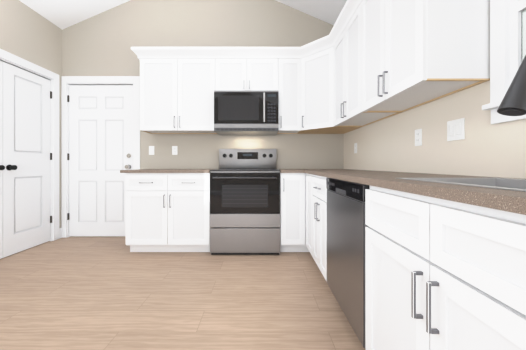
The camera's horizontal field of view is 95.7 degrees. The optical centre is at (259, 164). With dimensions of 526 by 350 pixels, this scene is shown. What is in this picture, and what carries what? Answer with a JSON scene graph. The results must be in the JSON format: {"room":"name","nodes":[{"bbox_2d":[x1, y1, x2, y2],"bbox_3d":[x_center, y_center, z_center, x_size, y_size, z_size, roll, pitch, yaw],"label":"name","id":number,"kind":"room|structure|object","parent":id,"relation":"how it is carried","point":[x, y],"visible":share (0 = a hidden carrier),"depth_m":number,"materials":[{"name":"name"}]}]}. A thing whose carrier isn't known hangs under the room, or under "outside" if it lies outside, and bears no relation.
{"room":"kitchen","nodes":[
{"label":"kitchen","id":0,"kind":"room"},
{"bbox_2d":[0,0,61,227],"bbox_3d":[-2.710,-0.415,0.295,0.120,2.780,5.790,0,0,0],"label":"wall","id":1,"kind":"structure","parent":0,"point":[27,33],"depth_m":2.77,"materials":[{"name":"beige paint"}]},
{"bbox_2d":[0,61,4,258],"bbox_3d":[-2.648,-0.049,2.179,0.095,2.032,0.568,0,0,0],"label":"closet door","id":2,"kind":"structure","parent":1,"relation":"in","point":[2,167],"depth_m":2.45,"materials":[{"name":"white wood"}]},
{"bbox_2d":[3,62,51,257],"bbox_3d":[-2.648,-0.049,2.751,0.095,2.032,0.568,0,0,0],"label":"closet door","id":3,"kind":"structure","parent":1,"relation":"in","point":[27,158],"depth_m":2.71,"materials":[{"name":"white wood"}]},
{"bbox_2d":[0,49,58,240],"bbox_3d":[-2.701,-0.101,2.465,0.138,2.151,1.324,0,0,0],"label":"trim","id":4,"kind":"structure","parent":1,"relation":"attached to","point":[21,63],"depth_m":3.04,"materials":[{"name":"white wood"}]},
{"bbox_2d":[59,228,61,238],"bbox_3d":[-2.643,0.910,3.159,0.014,0.130,0.063,0,0,0],"label":"baseboard","id":5,"kind":"structure","parent":1,"relation":"attached to","point":[60,232],"depth_m":3.15,"materials":[{"name":"white wood"}]},
{"bbox_2d":[0,236,364,349],"bbox_3d":[-0.765,1.025,0.295,4.010,0.100,6.030,0,0,0],"label":"floor","id":6,"kind":"structure","parent":0,"point":[91,293],"depth_m":1.70,"materials":[{"name":"brown wood"}]},
{"bbox_2d":[126,173,209,251],"bbox_3d":[-0.994,0.532,2.858,0.907,0.885,0.660,0,0,0],"label":"base cabinet","id":7,"kind":"object","parent":6,"relation":"on","point":[167,212],"visible":1,"depth_m":2.56,"materials":[{"name":"white wood"}]},
{"bbox_2d":[120,169,212,172],"bbox_3d":[-1.020,0.075,2.865,0.955,0.030,0.645,0,0,0],"label":"countertop","id":8,"kind":"structure","parent":7,"relation":"on","point":[168,171],"depth_m":2.54,"materials":[{"name":"stone"}]},
{"bbox_2d":[210,149,279,254],"bbox_3d":[-0.160,0.385,2.814,0.752,1.180,0.692,0,0,0],"label":"range","id":9,"kind":"object","parent":6,"relation":"on","point":[244,201],"visible":1,"depth_m":2.53,"materials":[{"name":"silver metal"}]},
{"bbox_2d":[280,173,308,251],"bbox_3d":[0.669,0.532,2.858,0.898,0.885,0.660,0,0,0],"label":"base cabinet","id":10,"kind":"object","parent":6,"relation":"on","point":[292,212],"visible":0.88,"depth_m":2.56,"materials":[{"name":"white wood"}]},
{"bbox_2d":[279,169,525,214],"bbox_3d":[0.670,0.075,1.719,0.896,0.030,2.938,0,0,0],"label":"countertop","id":11,"kind":"structure","parent":10,"relation":"on","point":[512,201],"depth_m":0.71,"materials":[{"name":"stone"}]},
{"bbox_2d":[397,178,525,191],"bbox_3d":[0.795,0.175,0.665,0.430,0.236,0.710,0,0,0],"label":"sink basin","id":12,"kind":"object","parent":11,"relation":"in","point":[509,184],"visible":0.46,"depth_m":0.97,"materials":[{"name":"silver metal"}]},
{"bbox_2d":[306,174,326,281],"bbox_3d":[0.788,0.532,2.158,0.660,0.885,0.836,0,0,0],"label":"base cabinet","id":13,"kind":"object","parent":6,"relation":"on","point":[316,217],"visible":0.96,"depth_m":2.02,"materials":[{"name":"white wood"}]},
{"bbox_2d":[326,177,368,347],"bbox_3d":[0.791,0.534,1.423,0.619,0.882,0.629,0,0,0],"label":"dishwasher","id":14,"kind":"object","parent":6,"relation":"on","point":[346,224],"visible":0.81,"depth_m":1.30,"materials":[{"name":"grey metal"}]},
{"bbox_2d":[365,185,525,349],"bbox_3d":[0.788,0.532,0.685,0.660,0.885,0.840,0,0,0],"label":"base cabinet","id":15,"kind":"object","parent":6,"relation":"on","point":[441,274],"visible":1,"depth_m":0.64,"materials":[{"name":"white wood"}]},
{"bbox_2d":[19,0,346,29],"bbox_3d":[-0.765,-2.235,0.295,4.010,0.962,6.030,0,0,0],"label":"ceiling","id":16,"kind":"structure","parent":0,"point":[62,14],"depth_m":3.01,"materials":[{"name":"white paint"}]},
{"bbox_2d":[62,0,343,168],"bbox_3d":[-0.765,-0.820,3.250,4.010,3.590,0.120,0,0,0],"label":"wall","id":17,"kind":"structure","parent":0,"point":[102,44],"depth_m":3.19,"materials":[{"name":"beige paint"}]},
{"bbox_2d":[67,85,132,235],"bbox_3d":[-2.142,-0.049,3.188,0.874,2.032,0.099,0,0,0],"label":"back door","id":18,"kind":"structure","parent":17,"relation":"in","point":[99,155],"depth_m":3.20,"materials":[{"name":"white wood"}]},
{"bbox_2d":[61,76,139,237],"bbox_3d":[-2.126,-0.101,3.241,1.045,2.151,0.138,0,0,0],"label":"door frame","id":19,"kind":"structure","parent":17,"relation":"attached to","point":[67,81],"depth_m":3.17,"materials":[{"name":"white wood"}]},
{"bbox_2d":[149,146,153,154],"bbox_3d":[-1.450,-0.188,3.184,0.072,0.118,0.011,0,0,0],"label":"electrical outlet plate","id":20,"kind":"object","parent":17,"relation":"attached to","point":[151,150],"visible":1,"depth_m":3.18,"materials":[{"name":"white plastic"}]},
{"bbox_2d":[172,146,176,154],"bbox_3d":[-1.140,-0.188,3.185,0.072,0.118,0.009,0,0,0],"label":"electrical outlet plate","id":21,"kind":"object","parent":17,"relation":"attached to","point":[174,150],"visible":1,"depth_m":3.18,"materials":[{"name":"white plastic"}]},
{"bbox_2d":[140,59,216,133],"bbox_3d":[-0.994,-0.843,3.010,0.907,0.865,0.355,0,0,0],"label":"upper cabinet","id":22,"kind":"object","parent":17,"relation":"attached to","point":[176,96],"visible":0.92,"depth_m":2.87,"materials":[{"name":"white wood"}]},
{"bbox_2d":[215,59,277,89],"bbox_3d":[-0.160,-1.070,3.010,0.760,0.410,0.355,0,0,0],"label":"upper cabinet","id":23,"kind":"object","parent":17,"relation":"attached to","point":[246,74],"visible":0.83,"depth_m":2.87,"materials":[{"name":"white wood"}]},
{"bbox_2d":[214,90,278,134],"bbox_3d":[-0.160,-0.626,2.962,0.754,0.473,0.453,0,0,0],"label":"microwave","id":24,"kind":"object","parent":23,"relation":"attached to","point":[246,112],"visible":1,"depth_m":2.77,"materials":[{"name":"silver metal"}]},
{"bbox_2d":[277,59,301,133],"bbox_3d":[0.364,-0.843,3.010,0.288,0.865,0.355,0,0,0],"label":"upper cabinet","id":25,"kind":"object","parent":17,"relation":"attached to","point":[290,91],"visible":0.81,"depth_m":2.87,"materials":[{"name":"white wood"}]},
{"bbox_2d":[298,47,360,133],"bbox_3d":[0.807,-0.843,2.877,0.622,0.865,0.621,0,0,0],"label":"upper cabinet","id":26,"kind":"object","parent":17,"relation":"attached to","point":[317,93],"visible":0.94,"depth_m":2.73,"materials":[{"name":"white wood"}]},
{"bbox_2d":[131,0,361,59],"bbox_3d":[-0.203,-1.331,2.135,2.641,0.112,2.107,0,0,0],"label":"crown molding","id":27,"kind":"structure","parent":26,"relation":"on","point":[350,7],"depth_m":2.82,"materials":[{"name":"white wood"}]},
{"bbox_2d":[344,80,525,178],"bbox_3d":[1.180,-0.415,0.295,0.120,2.780,5.790,0,0,0],"label":"wall","id":28,"kind":"structure","parent":0,"point":[485,147],"depth_m":1.45,"materials":[{"name":"beige paint"}]},
{"bbox_2d":[354,143,356,152],"bbox_3d":[1.115,-0.190,2.780,0.009,0.118,0.072,0,0,0],"label":"electrical outlet plate","id":29,"kind":"object","parent":28,"relation":"attached to","point":[355,147],"visible":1,"depth_m":2.77,"materials":[{"name":"white plastic"}]},
{"bbox_2d":[333,3,401,126],"bbox_3d":[0.941,-0.843,2.223,0.355,0.865,0.710,0,0,0],"label":"upper cabinet","id":30,"kind":"object","parent":28,"relation":"attached to","point":[347,112],"visible":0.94,"depth_m":2.16,"materials":[{"name":"white wood"}]},
{"bbox_2d":[415,128,421,145],"bbox_3d":[1.115,-0.190,1.680,0.009,0.118,0.072,0,0,0],"label":"electrical outlet plate","id":31,"kind":"object","parent":28,"relation":"attached to","point":[418,137],"visible":1,"depth_m":1.67,"materials":[{"name":"white plastic"}]},
{"bbox_2d":[361,0,489,111],"bbox_3d":[0.941,-0.843,1.512,0.355,0.865,0.710,0,0,0],"label":"upper cabinet","id":32,"kind":"object","parent":28,"relation":"attached to","point":[415,53],"visible":1,"depth_m":1.24,"materials":[{"name":"white wood"}]},
{"bbox_2d":[447,118,464,140],"bbox_3d":[1.114,-0.197,1.360,0.011,0.118,0.118,0,0,0],"label":"electrical outlet plate","id":33,"kind":"object","parent":28,"relation":"attached to","point":[456,129],"visible":1,"depth_m":1.35,"materials":[{"name":"white plastic"}]},
{"bbox_2d":[482,0,525,123],"bbox_3d":[1.157,-0.702,0.708,0.165,1.020,0.899,0,0,0],"label":"window","id":34,"kind":"structure","parent":28,"relation":"in","point":[499,48],"depth_m":1.07,"materials":[{"name":"white"}]},
{"bbox_2d":[497,55,525,115],"bbox_3d":[0.916,-0.195,0.710,0.342,0.511,0.115,0,0,0],"label":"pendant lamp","id":35,"kind":"object","parent":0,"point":[513,102],"visible":1,"depth_m":0.72,"materials":[{"name":"black metal"}]}
]}

